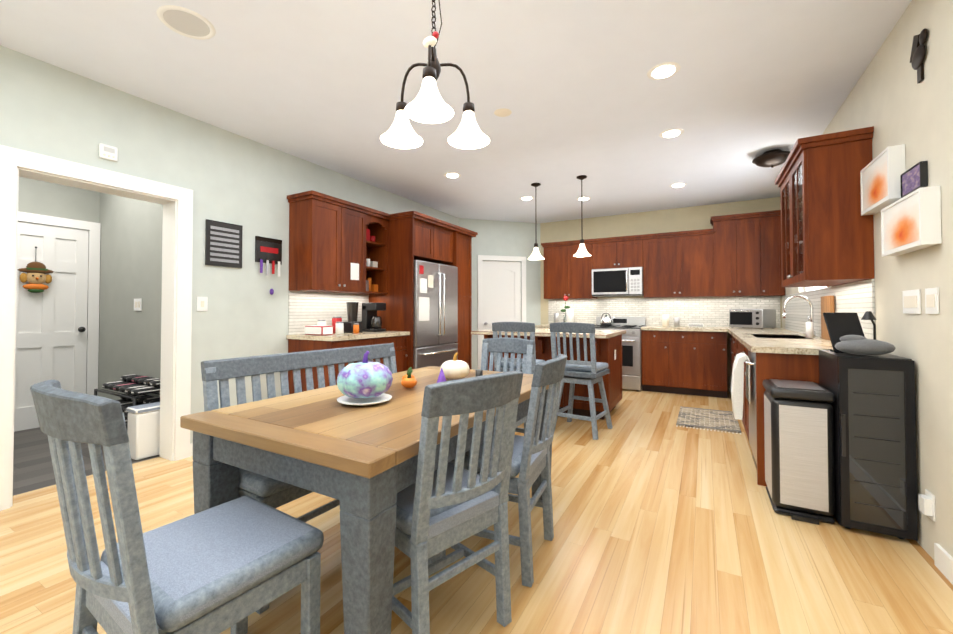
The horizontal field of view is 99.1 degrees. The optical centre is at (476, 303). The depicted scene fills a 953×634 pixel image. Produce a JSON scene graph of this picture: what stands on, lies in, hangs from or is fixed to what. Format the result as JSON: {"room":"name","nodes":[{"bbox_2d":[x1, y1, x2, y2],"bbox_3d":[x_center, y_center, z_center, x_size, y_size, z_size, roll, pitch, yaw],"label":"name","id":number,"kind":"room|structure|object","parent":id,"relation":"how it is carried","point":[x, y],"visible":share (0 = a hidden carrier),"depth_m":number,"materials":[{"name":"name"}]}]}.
{"room":"kitchen","nodes":[
{"label":"kitchen","id":0,"kind":"room"},
{"bbox_2d":[18,177,99,227],"bbox_3d":[-4.860,-0.140,3.471,0.150,2.740,2.760,-1,-1,29],"label":"wall","id":1,"kind":"structure","parent":0,"point":[49,199],"depth_m":4.23,"materials":[{"name":"grey paint"}]},
{"bbox_2d":[14,211,100,431],"bbox_3d":[-4.333,0.174,4.122,0.123,2.135,0.790,-1,-1,29],"label":"door","id":2,"kind":"structure","parent":1,"relation":"in","point":[57,329],"depth_m":4.21,"materials":[{"name":"white wood"}]},
{"bbox_2d":[17,246,53,292],"bbox_3d":[-4.368,-0.338,4.036,0.074,0.465,0.260,-1,-1,29],"label":"hanging scarecrow","id":3,"kind":"object","parent":2,"relation":"hanging from","point":[35,276],"visible":1,"depth_m":4.02,"materials":[{"name":"fabric"}]},
{"bbox_2d":[98,193,162,412],"bbox_3d":[-3.267,-0.130,4.074,2.039,2.740,0.150,-1,-1,29],"label":"wall","id":4,"kind":"structure","parent":0,"point":[130,265],"depth_m":4.14,"materials":[{"name":"grey paint"}]},
{"bbox_2d":[134,298,141,310],"bbox_3d":[-3.359,0.010,4.030,0.160,0.120,0.009,-1,-1,29],"label":"light switch","id":5,"kind":"object","parent":4,"relation":"attached to","point":[138,304],"visible":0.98,"depth_m":4.02,"materials":[{"name":"white plastic"}]},
{"bbox_2d":[0,45,458,442],"bbox_3d":[-2.331,-0.140,3.453,0.200,2.740,10.100,-1,-1,29],"label":"wall","id":6,"kind":"structure","parent":0,"point":[225,176],"depth_m":3.38,"materials":[{"name":"grey paint"}]},
{"bbox_2d":[0,145,192,510],"bbox_3d":[-2.659,0.147,2.863,0.240,2.145,1.070,-1,-1,29],"label":"trim","id":7,"kind":"structure","parent":6,"relation":"attached to","point":[176,202],"depth_m":2.99,"materials":[{"name":"white wood"}]},
{"bbox_2d":[99,143,117,161],"bbox_3d":[-2.559,-1.051,2.828,0.024,0.100,0.100,-1,-1,29],"label":"thermostat","id":8,"kind":"object","parent":6,"relation":"attached to","point":[108,152],"visible":1,"depth_m":2.82,"materials":[{"name":"white plastic"}]},
{"bbox_2d":[190,443,192,456],"bbox_3d":[-2.091,1.183,3.637,0.015,0.100,0.865,-1,-1,29],"label":"baseboard","id":9,"kind":"structure","parent":6,"relation":"attached to","point":[191,444],"depth_m":3.27,"materials":[{"name":"white"}]},
{"bbox_2d":[197,297,207,310],"bbox_3d":[-2.262,0.003,3.354,0.010,0.120,0.080,-1,-1,29],"label":"light switch","id":10,"kind":"object","parent":6,"relation":"attached to","point":[202,303],"visible":1,"depth_m":3.35,"materials":[{"name":"white plastic"}]},
{"bbox_2d":[205,219,242,267],"bbox_3d":[-2.175,-0.509,3.509,0.020,0.380,0.300,-1,-1,29],"label":"plaque","id":11,"kind":"object","parent":6,"relation":"attached to","point":[223,244],"visible":1,"depth_m":3.49,"materials":[{"name":"black"}]},
{"bbox_2d":[255,236,281,294],"bbox_3d":[-1.959,-0.353,3.856,0.060,0.540,0.260,-1,-1,29],"label":"key rack","id":12,"kind":"object","parent":6,"relation":"attached to","point":[268,251],"visible":1,"depth_m":3.85,"materials":[{"name":"black"}]},
{"bbox_2d":[287,194,369,293],"bbox_3d":[-1.546,-0.581,4.304,0.343,0.909,0.738,-1,-1,29],"label":"upper cabinet","id":13,"kind":"object","parent":6,"relation":"attached to","point":[339,249],"depth_m":4.08,"materials":[{"name":"brown wood"}]},
{"bbox_2d":[370,214,437,261],"bbox_3d":[-0.922,-0.792,5.118,0.640,0.459,0.522,-1,-1,29],"label":"upper cabinet","id":14,"kind":"object","parent":6,"relation":"attached to","point":[403,237],"depth_m":4.86,"materials":[{"name":"brown wood"}]},
{"bbox_2d":[398,222,453,265],"bbox_3d":[-0.723,-0.785,5.474,0.640,0.459,0.522,-1,-1,29],"label":"upper cabinet","id":15,"kind":"object","parent":6,"relation":"attached to","point":[445,234],"depth_m":5.37,"materials":[{"name":"brown wood"}]},
{"bbox_2d":[0,0,911,222],"bbox_3d":[-1.236,-1.571,2.864,7.090,0.100,10.400,-1,-1,29],"label":"ceiling","id":16,"kind":"structure","parent":0,"point":[573,87],"depth_m":2.77,"materials":[{"name":"white paint"}]},
{"bbox_2d":[156,5,215,39],"bbox_3d":[-1.580,-1.527,2.219,0.264,0.007,0.264,-1,-1,29],"label":"ceiling speaker","id":17,"kind":"object","parent":16,"relation":"attached to","point":[183,21],"visible":1,"depth_m":2.21,"materials":[{"name":"grey plastic"}]},
{"bbox_2d":[380,0,489,148],"bbox_3d":[-0.243,-1.170,1.934,0.491,0.734,0.535,-1,-1,29],"label":"chandelier","id":18,"kind":"object","parent":16,"relation":"hanging from","point":[428,104],"visible":1,"depth_m":1.93,"materials":[{"name":"white glass"}]},
{"bbox_2d":[444,172,460,177],"bbox_3d":[-0.277,-1.482,4.710,0.198,0.011,0.198,0,-1,20],"label":"recessed light","id":19,"kind":"object","parent":16,"relation":"in","point":[451,174],"depth_m":4.69,"materials":[{"name":"white"}]},
{"bbox_2d":[494,108,511,116],"bbox_3d":[0.209,-1.504,3.223,0.138,0.019,0.140,0,-1,-1],"label":"recessed light","id":20,"kind":"object","parent":16,"relation":"in","point":[502,112],"depth_m":3.20,"materials":[{"name":"white"}]},
{"bbox_2d":[519,196,533,199],"bbox_3d":[0.700,-1.466,5.676,0.198,0.011,0.198,0,-1,-16],"label":"recessed light","id":21,"kind":"object","parent":16,"relation":"in","point":[525,197],"depth_m":5.65,"materials":[{"name":"white"}]},
{"bbox_2d":[528,183,543,259],"bbox_3d":[0.738,-1.018,5.039,0.206,0.929,0.206,-1,-1,29],"label":"pendant light","id":22,"kind":"object","parent":16,"relation":"hanging from","point":[536,255],"visible":1,"depth_m":5.01,"materials":[{"name":"white glass"}]},
{"bbox_2d":[574,175,590,256],"bbox_3d":[1.235,-1.023,4.761,0.206,0.929,0.206,-1,-1,29],"label":"pendant light","id":23,"kind":"object","parent":16,"relation":"hanging from","point":[582,251],"visible":1,"depth_m":4.74,"materials":[{"name":"white glass"}]},
{"bbox_2d":[577,197,590,200],"bbox_3d":[1.502,-1.465,5.696,0.198,0.011,0.198,0,-1,20],"label":"recessed light","id":24,"kind":"object","parent":16,"relation":"in","point":[583,198],"depth_m":5.67,"materials":[{"name":"white"}]},
{"bbox_2d":[647,62,679,79],"bbox_3d":[1.226,-1.518,2.665,0.198,0.011,0.198,0,-1,20],"label":"recessed light","id":25,"kind":"object","parent":16,"relation":"in","point":[663,70],"depth_m":2.65,"materials":[{"name":"white"}]},
{"bbox_2d":[659,128,683,137],"bbox_3d":[1.726,-1.501,3.600,0.198,0.011,0.198,0,-1,20],"label":"recessed light","id":26,"kind":"object","parent":16,"relation":"in","point":[675,132],"depth_m":3.58,"materials":[{"name":"white"}]},
{"bbox_2d":[670,183,686,187],"bbox_3d":[2.521,-1.476,5.080,0.198,0.011,0.198,0,-1,-16],"label":"recessed light","id":27,"kind":"object","parent":16,"relation":"in","point":[674,185],"depth_m":5.06,"materials":[{"name":"white"}]},
{"bbox_2d":[752,149,789,167],"bbox_3d":[2.928,-1.422,4.026,0.330,0.156,0.330,-1,-1,29],"label":"flush ceiling light","id":28,"kind":"object","parent":16,"relation":"attached to","point":[773,158],"visible":0.92,"depth_m":3.95,"materials":[{"name":"brown metal"}]},
{"bbox_2d":[0,389,952,633],"bbox_3d":[-1.236,1.269,2.815,7.090,0.100,10.400,-1,-1,29],"label":"floor","id":29,"kind":"structure","parent":0,"point":[663,523],"depth_m":1.94,"materials":[{"name":"brown wood"}]},
{"bbox_2d":[94,374,159,428],"bbox_3d":[-3.045,0.952,3.633,0.784,0.562,0.334,-1,-1,29],"label":"shoe rack","id":30,"kind":"object","parent":29,"relation":"on","point":[135,389],"visible":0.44,"depth_m":3.57,"materials":[{"name":"black plastic"}]},
{"bbox_2d":[126,402,159,459],"bbox_3d":[-2.630,1.028,3.359,0.180,0.400,0.370,-1,-1,29],"label":"storage bin","id":31,"kind":"object","parent":29,"relation":"on","point":[143,430],"visible":0.4,"depth_m":3.22,"materials":[{"name":"white plastic"}]},
{"bbox_2d":[30,379,323,633],"bbox_3d":[-0.823,0.690,1.146,0.468,1.001,0.596,-1,-1,33],"label":"chair","id":32,"kind":"object","parent":29,"relation":"on","point":[234,564],"visible":1,"depth_m":0.98,"materials":[{"name":"grey paint"}]},
{"bbox_2d":[201,343,396,613],"bbox_3d":[-0.712,0.736,2.200,0.495,0.946,1.208,-1,-1,32],"label":"bench","id":33,"kind":"object","parent":29,"relation":"on","point":[273,493],"visible":0.23,"depth_m":1.99,"materials":[{"name":"grey paint"}]},
{"bbox_2d":[286,338,377,393],"bbox_3d":[-1.457,0.797,4.155,0.620,0.891,0.608,-1,-1,29],"label":"base cabinet","id":34,"kind":"object","parent":29,"relation":"on","point":[294,344],"depth_m":3.93,"materials":[{"name":"brown wood"}]},
{"bbox_2d":[286,330,409,341],"bbox_3d":[-1.327,0.335,4.360,0.655,0.040,1.118,-1,-1,29],"label":"countertop","id":35,"kind":"structure","parent":34,"relation":"on","point":[345,337],"depth_m":3.99,"materials":[{"name":"beige stone"}]},
{"bbox_2d":[305,317,358,334],"bbox_3d":[-1.469,0.224,4.162,0.293,0.175,0.470,-1,-1,29],"label":"canisters","id":36,"kind":"object","parent":35,"relation":"on","point":[322,328],"visible":1,"depth_m":4.12,"materials":[{"name":"red"}]},
{"bbox_2d":[343,302,362,332],"bbox_3d":[-1.357,0.148,4.450,0.160,0.335,0.160,-1,-1,29],"label":"blender","id":37,"kind":"object","parent":35,"relation":"on","point":[352,311],"visible":0.94,"depth_m":4.40,"materials":[{"name":"black plastic"}]},
{"bbox_2d":[362,303,385,331],"bbox_3d":[-1.185,0.155,4.697,0.220,0.330,0.180,-1,-1,29],"label":"coffee maker","id":38,"kind":"object","parent":35,"relation":"on","point":[371,320],"visible":0.94,"depth_m":4.64,"materials":[{"name":"black plastic"}]},
{"bbox_2d":[180,366,551,633],"bbox_3d":[-0.317,0.826,2.050,0.990,0.760,1.650,-1,-1,29],"label":"dining table","id":39,"kind":"object","parent":29,"relation":"on","point":[359,462],"visible":0.6,"depth_m":1.34,"materials":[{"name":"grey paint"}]},
{"bbox_2d":[337,351,392,405],"bbox_3d":[-0.498,0.326,1.822,0.244,0.229,0.244,-1,-1,29],"label":"pumpkin","id":40,"kind":"object","parent":39,"relation":"on","point":[365,382],"visible":1,"depth_m":1.75,"materials":[{"name":"multicoloured plastic"}]},
{"bbox_2d":[401,367,482,387],"bbox_3d":[-0.227,0.387,2.184,0.455,0.120,0.281,-1,-1,29],"label":"decor","id":41,"kind":"object","parent":39,"relation":"on","point":[409,380],"visible":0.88,"depth_m":2.12,"materials":[{"name":"purple"}]},
{"bbox_2d":[440,352,468,378],"bbox_3d":[-0.128,0.364,2.405,0.175,0.155,0.167,-1,-1,29],"label":"pumpkin","id":42,"kind":"object","parent":39,"relation":"on","point":[454,368],"visible":0.92,"depth_m":2.35,"materials":[{"name":"beige"}]},
{"bbox_2d":[378,334,409,372],"bbox_3d":[-1.217,0.805,4.585,0.620,0.891,0.608,-1,-1,29],"label":"base cabinet","id":43,"kind":"object","parent":29,"relation":"on","point":[401,344],"depth_m":4.61,"materials":[{"name":"brown wood"}]},
{"bbox_2d":[413,260,457,368],"bbox_3d":[-0.748,0.378,5.234,0.754,1.765,0.906,-1,-1,29],"label":"fridge","id":44,"kind":"object","parent":29,"relation":"on","point":[435,313],"visible":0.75,"depth_m":5.00,"materials":[{"name":"silver metal"}]},
{"bbox_2d":[392,371,522,633],"bbox_3d":[-0.150,0.717,1.528,0.428,0.961,0.597,1,-1,-44],"label":"chair","id":45,"kind":"object","parent":29,"relation":"on","point":[445,505],"visible":0.9,"depth_m":1.34,"materials":[{"name":"grey paint"}]},
{"bbox_2d":[450,226,473,368],"bbox_3d":[-0.451,0.133,5.892,0.690,2.280,0.500,-1,-1,29],"label":"tall cabinet","id":46,"kind":"object","parent":29,"relation":"on","point":[462,238],"depth_m":5.80,"materials":[{"name":"brown wood"}]},
{"bbox_2d":[440,354,566,586],"bbox_3d":[0.140,0.725,1.991,0.597,0.961,0.428,0,-1,24],"label":"chair","id":47,"kind":"object","parent":29,"relation":"on","point":[530,463],"visible":0.65,"depth_m":1.78,"materials":[{"name":"grey paint"}]},
{"bbox_2d":[481,337,534,435],"bbox_3d":[0.131,0.741,2.922,0.428,0.961,0.597,-1,-1,29],"label":"chair","id":48,"kind":"object","parent":29,"relation":"on","point":[518,346],"visible":0.25,"depth_m":3.13,"materials":[{"name":"grey paint"}]},
{"bbox_2d":[492,322,544,372],"bbox_3d":[0.446,0.714,4.175,0.469,1.067,0.530,0,-1,24],"label":"stool","id":49,"kind":"object","parent":29,"relation":"on","point":[517,327],"visible":0.42,"depth_m":3.96,"materials":[{"name":"grey paint"}]},
{"bbox_2d":[471,328,625,419],"bbox_3d":[0.889,0.790,4.889,1.560,0.930,1.140,-1,-1,29],"label":"kitchen island","id":50,"kind":"object","parent":29,"relation":"on","point":[608,344],"visible":0.44,"depth_m":4.47,"materials":[{"name":"brown wood"}]},
{"bbox_2d":[560,296,569,321],"bbox_3d":[1.063,0.117,4.873,0.122,0.414,0.071,-1,-1,29],"label":"vase","id":51,"kind":"object","parent":50,"relation":"on","point":[565,298],"visible":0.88,"depth_m":4.86,"materials":[{"name":"clear glass"}]},
{"bbox_2d":[550,322,612,439],"bbox_3d":[1.013,0.710,3.972,0.470,1.067,0.530,-1,-1,35],"label":"stool","id":52,"kind":"object","parent":29,"relation":"on","point":[588,373],"visible":0.81,"depth_m":3.83,"materials":[{"name":"grey paint"}]},
{"bbox_2d":[595,317,645,390],"bbox_3d":[2.168,0.744,6.274,0.750,1.070,0.715,-1,-1,29],"label":"range","id":53,"kind":"object","parent":29,"relation":"on","point":[631,360],"visible":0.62,"depth_m":5.92,"materials":[{"name":"silver metal"}]},
{"bbox_2d":[600,313,614,324],"bbox_3d":[2.081,0.241,6.466,0.230,0.196,0.187,-1,-1,29],"label":"kettle","id":54,"kind":"object","parent":53,"relation":"on","point":[606,320],"visible":1,"depth_m":6.42,"materials":[{"name":"silver metal"}]},
{"bbox_2d":[535,210,784,397],"bbox_3d":[2.564,0.033,6.119,3.355,2.485,0.655,-1,-1,29],"label":"kitchen cabinets","id":55,"kind":"object","parent":29,"relation":"on","point":[721,268],"visible":0.85,"depth_m":5.81,"materials":[{"name":"brown wood"}]},
{"bbox_2d":[591,267,642,296],"bbox_3d":[2.231,-0.332,6.405,0.750,0.426,0.458,-1,-1,29],"label":"microwave","id":56,"kind":"object","parent":55,"relation":"attached to","point":[613,282],"visible":1,"depth_m":6.23,"materials":[{"name":"silver metal"}]},
{"bbox_2d":[554,309,703,326],"bbox_3d":[2.308,0.215,6.431,2.240,0.270,0.200,-1,-1,29],"label":"countertop items","id":57,"kind":"object","parent":55,"relation":"on","point":[570,317],"depth_m":6.12,"materials":[{"name":"white plastic"}]},
{"bbox_2d":[729,309,775,328],"bbox_3d":[3.689,0.203,5.458,0.335,0.260,0.440,0,-1,-26],"label":"toaster oven","id":58,"kind":"object","parent":55,"relation":"on","point":[755,318],"visible":1,"depth_m":5.32,"materials":[{"name":"silver metal"}]},
{"bbox_2d":[676,406,740,433],"bbox_3d":[2.495,1.239,4.394,0.560,0.012,0.970,-1,-1,29],"label":"area rug","id":59,"kind":"object","parent":29,"relation":"on","point":[711,420],"visible":0.88,"depth_m":4.29,"materials":[{"name":"beige fabric"}]},
{"bbox_2d":[731,342,733,380],"bbox_3d":[3.495,0.811,4.960,0.620,0.891,0.608,-1,-1,29],"label":"base cabinet","id":60,"kind":"object","parent":29,"relation":"on","point":[732,343],"depth_m":5.28,"materials":[{"name":"brown wood"}]},
{"bbox_2d":[734,338,741,359],"bbox_3d":[2.886,0.792,3.874,0.620,0.891,1.016,-1,-1,29],"label":"base cabinet","id":61,"kind":"object","parent":29,"relation":"on","point":[737,345],"depth_m":4.39,"materials":[{"name":"brown wood"}]},
{"bbox_2d":[744,350,756,468],"bbox_3d":[2.275,0.778,2.898,0.615,0.885,0.590,-1,-1,29],"label":"dishwasher","id":62,"kind":"object","parent":29,"relation":"on","point":[752,415],"visible":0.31,"depth_m":2.97,"materials":[{"name":"silver metal"}]},
{"bbox_2d":[731,353,749,419],"bbox_3d":[1.988,0.612,3.067,0.104,0.462,0.280,-1,-1,29],"label":"dish towel","id":63,"kind":"object","parent":62,"relation":"hanging from","point":[737,383],"visible":0.98,"depth_m":2.96,"materials":[{"name":"white fabric"}]},
{"bbox_2d":[742,346,818,461],"bbox_3d":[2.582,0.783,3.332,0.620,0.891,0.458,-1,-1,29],"label":"base cabinet","id":64,"kind":"object","parent":29,"relation":"on","point":[795,367],"depth_m":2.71,"materials":[{"name":"brown wood"}]},
{"bbox_2d":[726,327,832,353],"bbox_3d":[3.014,0.331,4.148,0.656,0.040,3.610,-1,-1,29],"label":"countertop","id":65,"kind":"structure","parent":64,"relation":"on","point":[758,340],"depth_m":3.16,"materials":[{"name":"beige stone"}]},
{"bbox_2d":[783,295,815,336],"bbox_3d":[2.994,0.114,3.784,0.239,0.381,0.098,-1,-1,29],"label":"faucet","id":66,"kind":"object","parent":65,"relation":"on","point":[802,297],"visible":0.81,"depth_m":3.74,"materials":[{"name":"silver metal"}]},
{"bbox_2d":[805,295,833,339],"bbox_3d":[2.892,0.118,3.434,0.122,0.360,0.378,-1,-1,29],"label":"cutting board","id":67,"kind":"object","parent":65,"relation":"on","point":[827,304],"visible":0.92,"depth_m":3.44,"materials":[{"name":"brown wood"}]},
{"bbox_2d":[763,379,835,524],"bbox_3d":[1.915,0.849,2.430,0.291,0.727,0.414,-1,-1,29],"label":"trash can","id":68,"kind":"object","parent":29,"relation":"on","point":[799,448],"visible":1,"depth_m":2.29,"materials":[{"name":"black plastic"}]},
{"bbox_2d":[819,350,917,540],"bbox_3d":[2.164,0.747,2.277,0.288,0.925,0.452,-1,-1,29],"label":"wine cooler","id":69,"kind":"object","parent":29,"relation":"on","point":[873,404],"visible":0.92,"depth_m":2.10,"materials":[{"name":"black plastic"}]},
{"bbox_2d":[823,313,864,352],"bbox_3d":[2.169,0.169,2.389,0.180,0.233,0.104,0,-1,9],"label":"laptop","id":70,"kind":"object","parent":69,"relation":"on","point":[838,325],"visible":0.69,"depth_m":2.40,"materials":[{"name":"black plastic"}]},
{"bbox_2d":[835,335,895,354],"bbox_3d":[2.115,0.227,2.217,0.250,0.110,0.160,-1,-1,29],"label":"pouch","id":71,"kind":"object","parent":69,"relation":"on","point":[856,344],"visible":1,"depth_m":2.18,"materials":[{"name":"grey fabric"}]},
{"bbox_2d":[861,311,876,339],"bbox_3d":[2.316,0.165,2.382,0.100,0.240,0.088,-1,-1,29],"label":"lamp","id":72,"kind":"object","parent":69,"relation":"on","point":[868,315],"visible":0.56,"depth_m":2.38,"materials":[{"name":"black plastic"}]},
{"bbox_2d":[459,218,540,369],"bbox_3d":[0.413,-0.076,7.136,1.499,2.740,0.100,0,-1,-16],"label":"wall","id":73,"kind":"structure","parent":0,"point":[501,238],"depth_m":7.14,"materials":[{"name":"grey paint"}]},
{"bbox_2d":[478,255,525,368],"bbox_3d":[0.446,0.230,7.089,0.890,2.125,0.082,0,-1,-16],"label":"pantry door","id":74,"kind":"structure","parent":73,"relation":"in","point":[501,288],"depth_m":7.11,"materials":[{"name":"white wood"}]},
{"bbox_2d":[540,197,781,391],"bbox_3d":[2.223,-0.083,6.776,4.900,2.740,0.150,-1,-1,29],"label":"wall","id":75,"kind":"structure","parent":0,"point":[674,220],"depth_m":6.45,"materials":[{"name":"beige paint"}]},
{"bbox_2d":[780,0,952,559],"bbox_3d":[1.791,-0.180,1.145,0.150,2.740,10.100,-1,-1,29],"label":"wall","id":76,"kind":"structure","parent":0,"point":[891,100],"depth_m":1.97,"materials":[{"name":"beige paint"}]},
{"bbox_2d":[805,287,826,290],"bbox_3d":[3.428,-0.446,4.016,0.085,1.230,1.400,-1,-1,29],"label":"window","id":77,"kind":"structure","parent":76,"relation":"in","point":[809,288],"depth_m":4.49,"materials":[{"name":"white"}]},
{"bbox_2d":[860,144,905,215],"bbox_3d":[2.331,-0.695,2.342,0.066,0.280,0.440,-1,-1,29],"label":"framed picture","id":78,"kind":"object","parent":76,"relation":"attached to","point":[880,174],"visible":0.92,"depth_m":2.25,"materials":[{"name":"white plastic"}]},
{"bbox_2d":[881,186,941,256],"bbox_3d":[2.164,-0.395,2.040,0.066,0.260,0.470,-1,-1,29],"label":"framed picture","id":79,"kind":"object","parent":76,"relation":"attached to","point":[911,222],"visible":1,"depth_m":1.93,"materials":[{"name":"white plastic"}]},
{"bbox_2d":[902,289,920,313],"bbox_3d":[2.224,-0.009,2.081,0.009,0.120,0.190,-1,-1,29],"label":"light switch","id":80,"kind":"object","parent":76,"relation":"attached to","point":[911,301],"depth_m":2.06,"materials":[{"name":"white plastic"}]},
{"bbox_2d":[900,161,927,197],"bbox_3d":[2.177,-0.615,2.025,0.026,0.120,0.220,-1,-1,29],"label":"picture","id":81,"kind":"object","parent":76,"relation":"attached to","point":[914,178],"visible":0.92,"depth_m":2.00,"materials":[{"name":"black plastic"}]},
{"bbox_2d":[910,28,927,83],"bbox_3d":[2.149,-1.202,1.980,0.021,0.253,0.182,-1,-1,29],"label":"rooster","id":82,"kind":"object","parent":76,"relation":"attached to","point":[918,53],"visible":0.96,"depth_m":1.96,"materials":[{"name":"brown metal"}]},
{"bbox_2d":[918,489,935,521],"bbox_3d":[2.135,0.954,1.930,0.033,0.120,0.080,-1,-1,29],"label":"electrical outlet","id":83,"kind":"object","parent":76,"relation":"attached to","point":[926,503],"visible":0.93,"depth_m":1.91,"materials":[{"name":"white plastic"}]},
{"bbox_2d":[920,287,938,313],"bbox_3d":[2.119,-0.012,1.893,0.009,0.120,0.115,-1,-1,29],"label":"light switch","id":84,"kind":"object","parent":76,"relation":"attached to","point":[931,294],"depth_m":1.88,"materials":[{"name":"white plastic"}]},
{"bbox_2d":[934,543,952,584],"bbox_3d":[0.683,1.108,-0.687,0.015,0.100,5.860,-1,-1,29],"label":"baseboard","id":85,"kind":"structure","parent":76,"relation":"attached to","point":[943,560],"depth_m":1.80,"materials":[{"name":"white wood"}]}
]}

